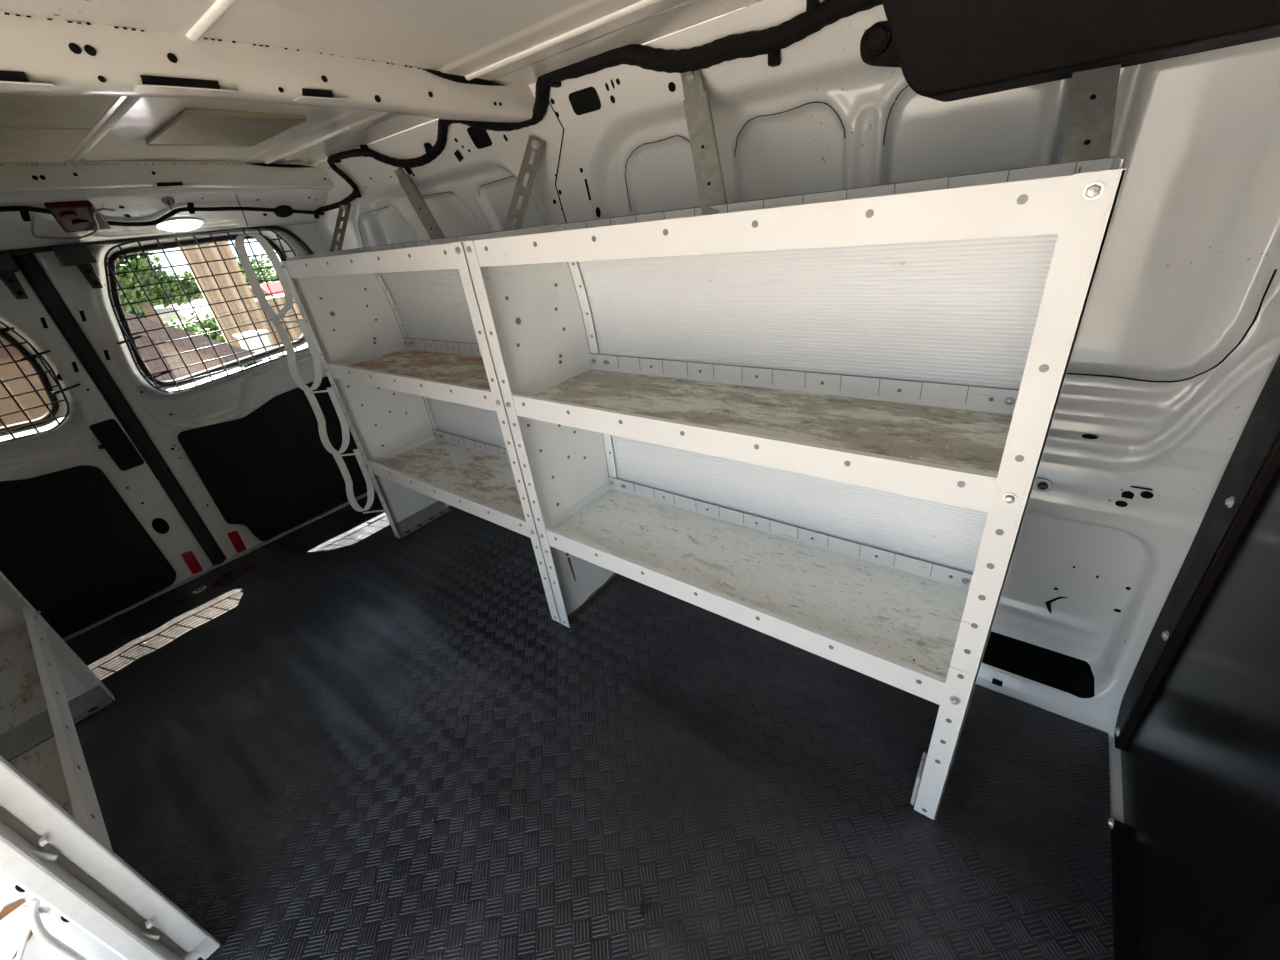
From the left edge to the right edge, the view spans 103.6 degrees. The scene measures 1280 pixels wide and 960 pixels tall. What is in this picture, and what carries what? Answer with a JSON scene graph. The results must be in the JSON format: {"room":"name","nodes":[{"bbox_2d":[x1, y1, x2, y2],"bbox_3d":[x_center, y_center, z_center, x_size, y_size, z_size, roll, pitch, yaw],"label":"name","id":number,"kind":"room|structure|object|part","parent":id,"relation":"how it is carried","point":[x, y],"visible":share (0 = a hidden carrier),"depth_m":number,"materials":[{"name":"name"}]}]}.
{"room":"vehicle interior","nodes":[
{"label":"vehicle interior","id":0,"kind":"room"},
{"bbox_2d":[0,187,328,250],"bbox_3d":[-1.823,-0.746,1.438,0.215,0.175,1.850,15,35,35],"label":"header","id":1,"kind":"structure","parent":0,"point":[132,204],"depth_m":1.64,"materials":[{"name":"paint"}]},
{"bbox_2d":[0,252,27,299],"bbox_3d":[-1.872,-0.596,1.483,0.063,0.128,0.078,15,35,35],"label":"door latch","id":2,"kind":"structure","parent":1,"relation":"in","point":[8,267],"depth_m":1.49,"materials":[{"name":"metal"}]},
{"bbox_3d":[-1.870,-0.579,1.506,0.022,0.076,0.035,15,35,35],"label":"arm","id":3,"kind":"part","parent":2,"relation":"part of","materials":[{"name":"metal"}]},
{"bbox_2d":[31,200,114,239],"bbox_3d":[-1.695,-0.776,1.506,0.095,0.095,0.197,15,35,35],"label":"lamp","id":4,"kind":"object","parent":1,"relation":"attached to","point":[72,216],"visible":1,"depth_m":1.50,"materials":[{"name":"red plastic"}]},
{"bbox_2d":[60,212,77,218],"bbox_3d":[-1.681,-0.778,1.484,0.019,0.016,0.039,15,35,35],"label":"socket","id":5,"kind":"object","parent":4,"relation":"attached to","point":[63,215],"depth_m":1.48,"materials":[{"name":"plastic"}]},
{"bbox_2d":[72,220,89,225],"bbox_3d":[-1.688,-0.775,1.522,0.019,0.016,0.039,15,35,35],"label":"socket","id":6,"kind":"object","parent":4,"relation":"attached to","point":[74,222],"depth_m":1.52,"materials":[{"name":"black plastic"}]},
{"bbox_2d":[52,244,102,288],"bbox_3d":[-1.769,-0.673,1.599,0.063,0.128,0.078,15,35,35],"label":"door latch","id":7,"kind":"structure","parent":1,"relation":"in","point":[81,255],"depth_m":1.57,"materials":[{"name":"metal"}]},
{"bbox_3d":[-1.766,-0.655,1.621,0.022,0.076,0.035,15,35,35],"label":"arm","id":8,"kind":"part","parent":7,"relation":"part of","materials":[{"name":"metal"}]},
{"bbox_2d":[0,261,212,638],"bbox_3d":[-2.094,0.029,1.505,0.058,1.200,0.888,15,35,35],"label":"door","id":9,"kind":"structure","parent":1,"relation":"in","point":[89,532],"depth_m":1.72,"materials":[{"name":"paint"}]},
{"bbox_2d":[0,332,58,431],"bbox_3d":[-2.147,-0.278,1.366,0.022,0.484,0.689,15,35,35],"label":"window","id":10,"kind":"structure","parent":9,"relation":"in","point":[35,365],"depth_m":1.62,"materials":[{"name":"clear glass"}]},
{"bbox_2d":[0,321,79,442],"bbox_3d":[-2.090,-0.274,1.344,0.040,0.512,0.752,15,35,35],"label":"guard","id":11,"kind":"object","parent":9,"relation":"attached to","point":[37,354],"visible":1,"depth_m":1.57,"materials":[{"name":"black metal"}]},
{"bbox_3d":[-1.785,0.327,2.007,0.005,0.116,0.051,15,35,35],"label":"reflector frame","id":12,"kind":"part","parent":9,"relation":"part of","materials":[{"name":"paint"}]},
{"bbox_2d":[0,226,313,254],"bbox_3d":[-1.873,-0.597,1.538,0.030,0.209,1.731,15,35,35],"label":"trim","id":13,"kind":"structure","parent":1,"relation":"attached to","point":[288,233],"depth_m":1.72,"materials":[{"name":"black rubber"}]},
{"bbox_2d":[0,196,323,226],"bbox_3d":[-1.608,-0.843,1.613,0.086,0.101,1.189,13,35,34],"label":"harness","id":14,"kind":"object","parent":1,"relation":"attached to","point":[283,211],"visible":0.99,"depth_m":1.68,"materials":[{"name":"plastic"}]},
{"bbox_2d":[0,161,333,192],"bbox_3d":[-1.751,-0.786,1.343,0.062,0.107,1.805,15,35,35],"label":"roof beam","id":15,"kind":"structure","parent":1,"relation":"attached to","point":[68,175],"depth_m":1.58,"materials":[{"name":"metal"}]},
{"bbox_2d":[154,218,203,231],"bbox_3d":[-1.583,-0.879,1.735,0.043,0.039,0.140,15,35,35],"label":"dome lamp","id":16,"kind":"object","parent":1,"relation":"attached to","point":[176,224],"visible":1,"depth_m":1.72,"materials":[{"name":"white plastic"}]},
{"bbox_2d":[11,223,374,564],"bbox_3d":[-1.550,-0.372,2.109,0.069,1.200,0.938,16,36,36],"label":"door","id":17,"kind":"structure","parent":1,"relation":"in","point":[242,458],"depth_m":2.02,"materials":[{"name":"paint"}]},
{"bbox_2d":[104,227,308,392],"bbox_3d":[-1.587,-0.653,1.903,0.040,0.502,0.648,15,35,35],"label":"guard","id":18,"kind":"object","parent":17,"relation":"attached to","point":[126,340],"visible":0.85,"depth_m":1.83,"materials":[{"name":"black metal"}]},
{"bbox_2d":[108,234,304,385],"bbox_3d":[-1.630,-0.666,1.939,0.022,0.473,0.611,15,35,35],"label":"window","id":19,"kind":"structure","parent":17,"relation":"in","point":[115,294],"depth_m":1.84,"materials":[{"name":"clear glass"}]},
{"bbox_3d":[-1.691,0.257,2.113,0.005,0.116,0.051,15,35,35],"label":"reflector frame","id":20,"kind":"part","parent":17,"relation":"part of","materials":[{"name":"paint"}]},
{"bbox_2d":[0,0,763,163],"bbox_3d":[-0.774,-0.589,0.630,2.950,0.086,1.950,15,35,35],"label":"ceiling","id":21,"kind":"structure","parent":0,"point":[512,41],"depth_m":0.88,"materials":[{"name":"paint"}]},
{"bbox_2d":[0,127,91,163],"bbox_3d":[-1.526,-0.742,1.122,0.470,0.009,0.400,15,35,35],"label":"pad","id":22,"kind":"object","parent":21,"relation":"attached to","point":[17,144],"visible":0.89,"depth_m":1.18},
{"bbox_2d":[0,93,121,128],"bbox_3d":[-1.112,-0.634,0.822,0.545,0.009,0.400,15,35,35],"label":"pad","id":23,"kind":"object","parent":21,"relation":"attached to","point":[16,110],"visible":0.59,"depth_m":0.96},
{"bbox_2d":[145,109,305,146],"bbox_3d":[-1.057,-0.888,1.282,0.380,0.014,0.245,15,35,35],"label":"ceiling panel","id":24,"kind":"object","parent":21,"relation":"attached to","point":[193,127],"visible":1,"depth_m":1.25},
{"bbox_2d":[315,0,1279,736],"bbox_3d":[-0.129,-0.367,1.612,2.864,1.424,0.261,14,35,34],"label":"wall","id":25,"kind":"structure","parent":0,"point":[1177,344],"depth_m":0.94,"materials":[{"name":"metal"}]},
{"bbox_2d":[63,489,375,640],"bbox_3d":[-1.724,0.343,2.095,0.027,0.014,1.840,15,35,35],"label":"trim","id":26,"kind":"structure","parent":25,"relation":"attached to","point":[187,580],"depth_m":2.04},
{"bbox_2d":[0,11,534,122],"bbox_3d":[-0.811,-0.549,0.657,0.087,0.098,1.805,15,35,35],"label":"roof beam","id":27,"kind":"structure","parent":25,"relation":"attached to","point":[39,54],"depth_m":0.79,"materials":[{"name":"metal"}]},
{"bbox_2d":[330,203,350,251],"bbox_3d":[-1.161,-0.967,1.952,0.042,0.187,0.192,-3,29,9],"label":"brace","id":28,"kind":"object","parent":25,"relation":"attached to","point":[338,230],"visible":0.82,"depth_m":1.95,"materials":[{"name":"grey metal"}]},
{"bbox_2d":[395,167,444,238],"bbox_3d":[-0.697,-0.873,1.603,0.044,0.252,0.357,-21,31,-24],"label":"brace","id":29,"kind":"object","parent":25,"relation":"attached to","point":[430,224],"visible":0.93,"depth_m":1.60,"materials":[{"name":"metal"}]},
{"bbox_2d":[503,135,544,229],"bbox_3d":[-0.305,-0.759,1.317,0.168,0.239,0.027,-26,33,-30],"label":"brace","id":30,"kind":"object","parent":25,"relation":"attached to","point":[536,144],"visible":0.88,"depth_m":1.31,"materials":[{"name":"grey metal"}]},
{"bbox_2d":[317,0,881,211],"bbox_3d":[-0.440,-0.940,1.382,2.190,0.176,0.079,15,36,35],"label":"harness","id":31,"kind":"object","parent":25,"relation":"attached to","point":[818,15],"visible":0.9,"depth_m":0.99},
{"bbox_2d":[680,69,726,214],"bbox_3d":[0.126,-0.661,0.982,0.054,0.269,0.192,-8,28,-1],"label":"brace","id":32,"kind":"object","parent":25,"relation":"attached to","point":[697,107],"visible":0.94,"depth_m":0.98,"materials":[{"name":"metal"}]},
{"bbox_2d":[1032,478,1051,491],"bbox_3d":[0.803,0.010,1.020,0.048,0.028,0.012,15,35,35],"label":"tab","id":33,"kind":"object","parent":25,"relation":"attached to","point":[1043,485],"visible":0.54,"depth_m":1.01,"materials":[{"name":"metal"}]},
{"bbox_2d":[860,0,1279,101],"bbox_3d":[0.585,-0.629,0.632,0.627,0.184,0.155,15,35,35],"label":"overhead shelf","id":34,"kind":"object","parent":25,"relation":"attached to","point":[944,50],"visible":1,"depth_m":0.64,"materials":[{"name":"black plastic"}]},
{"bbox_2d":[1061,64,1120,162],"bbox_3d":[0.603,-0.519,0.669,0.050,0.208,0.145,8,32,27],"label":"mounting bracket","id":35,"kind":"object","parent":25,"relation":"attached to","point":[1093,92],"visible":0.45,"depth_m":0.67,"materials":[{"name":"metal"}]},
{"bbox_2d":[1108,735,1123,822],"bbox_3d":[-0.635,0.646,1.310,2.900,0.022,1.870,15,35,35],"label":"floor","id":36,"kind":"structure","parent":0,"point":[1115,772],"depth_m":0.99,"materials":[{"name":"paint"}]},
{"bbox_2d":[65,492,1113,959],"bbox_3d":[-0.617,0.633,1.292,2.768,0.014,1.718,15,35,35],"label":"rubber mat","id":37,"kind":"object","parent":36,"relation":"on","point":[359,740],"visible":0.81,"depth_m":1.12,"materials":[{"name":"black rubber"}]},
{"bbox_2d":[0,571,199,959],"bbox_3d":[-1.329,0.346,0.855,1.008,1.077,0.329,15,35,35],"label":"shelving unit","id":38,"kind":"object","parent":37,"relation":"on","point":[46,688],"visible":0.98,"depth_m":0.96,"materials":[{"name":"metal"}]},
{"bbox_3d":[-1.304,0.534,0.960,0.997,0.001,0.302,15,35,35],"label":"shelf","id":39,"kind":"part","parent":38,"relation":"part of","materials":[{"name":"grey metal"}]},
{"bbox_3d":[-1.718,0.250,1.131,0.036,1.066,0.316,15,35,35],"label":"panel","id":40,"kind":"part","parent":38,"relation":"part of","materials":[{"name":"metal"}]},
{"bbox_3d":[-1.629,0.185,1.229,0.037,1.067,0.034,15,35,35],"label":"post","id":41,"kind":"part","parent":38,"relation":"part of","materials":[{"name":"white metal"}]},
{"bbox_3d":[-1.305,0.523,0.955,0.999,0.053,0.305,15,35,35],"label":"shelf","id":42,"kind":"part","parent":38,"relation":"part of","materials":[{"name":"white metal"}]},
{"bbox_3d":[-0.950,0.451,0.575,0.036,1.066,0.316,15,35,35],"label":"panel","id":43,"kind":"part","parent":38,"relation":"part of","materials":[{"name":"metal"}]},
{"bbox_2d":[0,755,219,959],"bbox_3d":[-0.878,0.429,0.601,0.038,1.070,0.188,15,35,35],"label":"upright","id":44,"kind":"object","parent":37,"relation":"on","point":[35,871],"visible":1,"depth_m":0.73,"materials":[{"name":"white metal"}]},
{"bbox_2d":[193,586,206,593],"bbox_3d":[-1.693,0.420,1.937,0.034,0.007,0.043,15,35,35],"label":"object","id":45,"kind":"object","parent":37,"relation":"on","point":[199,589],"visible":1,"depth_m":1.93,"materials":[{"name":"grey metal"}]},
{"bbox_2d":[279,225,560,622],"bbox_3d":[-0.603,-0.199,1.679,0.988,1.077,0.329,15,35,35],"label":"shelving unit","id":46,"kind":"object","parent":37,"relation":"on","point":[397,333],"visible":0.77,"depth_m":1.77,"materials":[{"name":"metal"}]},
{"bbox_2d":[235,232,383,513],"bbox_3d":[-1.159,-0.326,1.830,0.117,1.037,0.063,-12,29,-8],"label":"rack","id":47,"kind":"object","parent":46,"relation":"attached to","point":[239,241],"visible":0.91,"depth_m":1.78,"materials":[{"name":"white metal"}]},
{"bbox_3d":[-1.064,-0.234,1.859,0.037,1.067,0.034,15,35,35],"label":"post","id":48,"kind":"part","parent":46,"relation":"part of","materials":[{"name":"white metal"}]},
{"bbox_3d":[-0.674,-0.631,1.425,0.982,0.050,0.268,15,35,35],"label":"shelf","id":49,"kind":"part","parent":46,"relation":"part of","materials":[{"name":"white metal"}]},
{"bbox_3d":[-0.976,-0.298,1.957,0.036,1.066,0.316,15,35,35],"label":"panel","id":50,"kind":"part","parent":46,"relation":"part of","materials":[{"name":"metal"}]},
{"bbox_3d":[-0.623,-0.354,1.596,0.982,0.050,0.312,15,35,35],"label":"shelf","id":51,"kind":"part","parent":46,"relation":"part of","materials":[{"name":"white metal"}]},
{"bbox_3d":[-0.621,-0.347,1.600,0.980,0.001,0.309,15,35,35],"label":"shelf","id":52,"kind":"part","parent":46,"relation":"part of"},
{"bbox_3d":[-0.558,-0.564,1.609,0.982,0.339,0.046,15,35,35],"label":"panel","id":53,"kind":"part","parent":46,"relation":"part of","materials":[{"name":"white metal"}]},
{"bbox_3d":[-0.581,-0.020,1.774,0.982,0.053,0.305,15,35,35],"label":"shelf","id":54,"kind":"part","parent":46,"relation":"part of","materials":[{"name":"white metal"}]},
{"bbox_3d":[-0.579,-0.009,1.781,0.980,0.001,0.302,15,35,35],"label":"shelf","id":55,"kind":"part","parent":46,"relation":"part of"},
{"bbox_3d":[-0.503,-0.246,1.800,0.982,0.359,0.006,15,35,35],"label":"panel","id":56,"kind":"part","parent":46,"relation":"part of","materials":[{"name":"white metal"}]},
{"bbox_3d":[-0.310,-0.037,1.313,0.037,1.067,0.034,15,35,35],"label":"post","id":57,"kind":"part","parent":46,"relation":"part of","materials":[{"name":"white metal"}]},
{"bbox_2d":[462,156,1125,819],"bbox_3d":[0.192,0.008,1.103,1.016,1.077,0.329,15,35,35],"label":"shelving unit","id":58,"kind":"object","parent":37,"relation":"on","point":[818,423],"visible":1,"depth_m":0.99,"materials":[{"name":"metal"}]},
{"bbox_3d":[-0.280,-0.029,1.291,0.037,1.067,0.034,15,35,35],"label":"post","id":59,"kind":"part","parent":58,"relation":"part of","materials":[{"name":"white metal"}]},
{"bbox_3d":[-0.193,-0.094,1.390,0.036,1.066,0.316,15,35,35],"label":"panel","id":60,"kind":"part","parent":58,"relation":"part of","materials":[{"name":"metal"}]},
{"bbox_3d":[0.214,0.188,1.199,1.010,0.053,0.305,15,35,35],"label":"shelf","id":61,"kind":"part","parent":58,"relation":"part of","materials":[{"name":"white metal"}]},
{"bbox_3d":[0.172,-0.146,1.020,1.010,0.050,0.312,15,35,35],"label":"shelf","id":62,"kind":"part","parent":58,"relation":"part of","materials":[{"name":"white metal"}]},
{"bbox_3d":[0.216,0.198,1.205,1.008,0.001,0.302,15,35,35],"label":"shelf","id":63,"kind":"part","parent":58,"relation":"part of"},
{"bbox_3d":[0.173,-0.140,1.024,1.008,0.001,0.309,15,35,35],"label":"shelf","id":64,"kind":"part","parent":58,"relation":"part of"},
{"bbox_3d":[0.120,-0.424,0.849,1.010,0.050,0.268,15,35,35],"label":"shelf","id":65,"kind":"part","parent":58,"relation":"part of","materials":[{"name":"white metal"}]},
{"bbox_3d":[0.291,-0.038,1.224,1.010,0.359,0.006,15,35,35],"label":"panel","id":66,"kind":"part","parent":58,"relation":"part of","materials":[{"name":"white metal"}]},
{"bbox_3d":[0.236,-0.357,1.033,1.010,0.339,0.046,15,35,35],"label":"panel","id":67,"kind":"part","parent":58,"relation":"part of","materials":[{"name":"white metal"}]},
{"bbox_3d":[0.496,0.173,0.729,0.037,1.067,0.034,15,35,35],"label":"post","id":68,"kind":"part","parent":58,"relation":"part of","materials":[{"name":"white metal"}]},
{"bbox_3d":[0.584,0.109,0.827,0.036,1.066,0.316,15,35,35],"label":"panel","id":69,"kind":"part","parent":58,"relation":"part of","materials":[{"name":"metal"}]},
{"bbox_2d":[1107,355,1279,959],"bbox_3d":[0.425,0.317,0.182,0.043,1.360,1.884,15,35,35],"label":"wall","id":70,"kind":"structure","parent":36,"relation":"on","point":[1195,852],"depth_m":0.73,"materials":[{"name":"black paint"}]},
{"bbox_3d":[0.236,0.462,-0.042,0.024,1.356,1.230,15,35,35],"label":"raised panel","id":71,"kind":"part","parent":70,"relation":"part of","materials":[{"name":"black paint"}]},
{"label":"outside","id":72,"kind":"structure","parent":0,"visible":0},
{"bbox_3d":[-11.201,-1.555,10.061,90.000,0.950,80.000,15,35,35],"label":"ground","id":73,"kind":"structure","parent":72,"visible":0},
{"bbox_2d":[0,312,254,426],"bbox_3d":[-4.082,-0.025,3.000,0.080,1.470,5.750,15,35,35],"label":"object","id":74,"kind":"structure","parent":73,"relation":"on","point":[7,371],"depth_m":3.53,"materials":[{"name":"brown brick"}]},
{"bbox_2d":[115,252,203,323],"bbox_3d":[-9.584,-3.341,9.883,1.402,3.462,2.296,15,35,35],"label":"tree","id":75,"kind":"object","parent":73,"relation":"on","point":[126,280],"visible":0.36,"depth_m":9.71,"materials":[{"name":"green plant"}]},
{"bbox_3d":[-9.861,-3.958,9.280,1.402,1.765,1.705,15,35,35],"label":"crown","id":76,"kind":"part","parent":75,"relation":"part of","materials":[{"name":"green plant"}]},
{"bbox_2d":[154,299,211,332],"bbox_3d":[-13.743,-4.859,15.776,4.332,1.480,1.720,7,32,25],"label":"car","id":77,"kind":"object","parent":73,"relation":"on","point":[166,317],"visible":0.06,"depth_m":14.69,"materials":[{"name":"white paint"}]},
{"bbox_3d":[-13.996,-4.854,14.839,2.400,0.380,0.010,7,32,25],"label":"glass","id":78,"kind":"part","parent":77,"relation":"part of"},
{"bbox_2d":[164,311,225,342],"bbox_3d":[-6.055,-1.824,7.131,0.744,1.105,1.561,15,35,35],"label":"shrub","id":79,"kind":"object","parent":73,"relation":"on","point":[211,324],"visible":0.09,"depth_m":6.93,"materials":[{"name":"green plant"}]},
{"bbox_2d":[123,270,279,318],"bbox_3d":[-25.783,-7.982,24.207,2.676,2.208,26.840,15,35,35],"label":"hedge","id":80,"kind":"object","parent":73,"relation":"on","point":[139,311],"visible":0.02,"depth_m":24.85,"materials":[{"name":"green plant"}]},
{"bbox_2d":[179,241,302,347],"bbox_3d":[-3.985,-3.097,5.966,0.500,3.950,2.655,15,35,35],"label":"building","id":81,"kind":"structure","parent":73,"relation":"on","point":[193,256],"depth_m":5.40,"materials":[{"name":"beige brick"}]},
{"bbox_2d":[233,329,272,352],"bbox_3d":[-3.942,-1.088,5.398,0.290,0.975,0.240,15,35,35],"label":"box","id":82,"kind":"object","parent":73,"relation":"on","point":[253,343],"visible":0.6,"depth_m":5.14,"materials":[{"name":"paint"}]},
{"bbox_3d":[-3.997,-1.503,5.173,0.290,0.025,0.240,15,35,35],"label":"lid","id":83,"kind":"part","parent":82,"relation":"part of","materials":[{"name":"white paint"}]},
{"bbox_2d":[235,253,276,285],"bbox_3d":[-17.875,-8.742,22.648,1.748,2.690,3.850,15,35,35],"label":"tree","id":84,"kind":"object","parent":73,"relation":"on","point":[253,260],"visible":0.16,"depth_m":22.86,"materials":[{"name":"green plant"}]},
{"bbox_2d":[249,281,283,298],"bbox_3d":[-14.234,-6.875,19.601,4.332,1.480,1.720,6,31,23],"label":"car","id":85,"kind":"object","parent":73,"relation":"on","point":[276,286],"visible":0.09,"depth_m":18.49,"materials":[{"name":"red paint"}]},
{"bbox_3d":[-14.445,-6.870,18.654,2.400,0.380,0.010,6,31,23],"label":"glass","id":86,"kind":"part","parent":85,"relation":"part of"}
]}

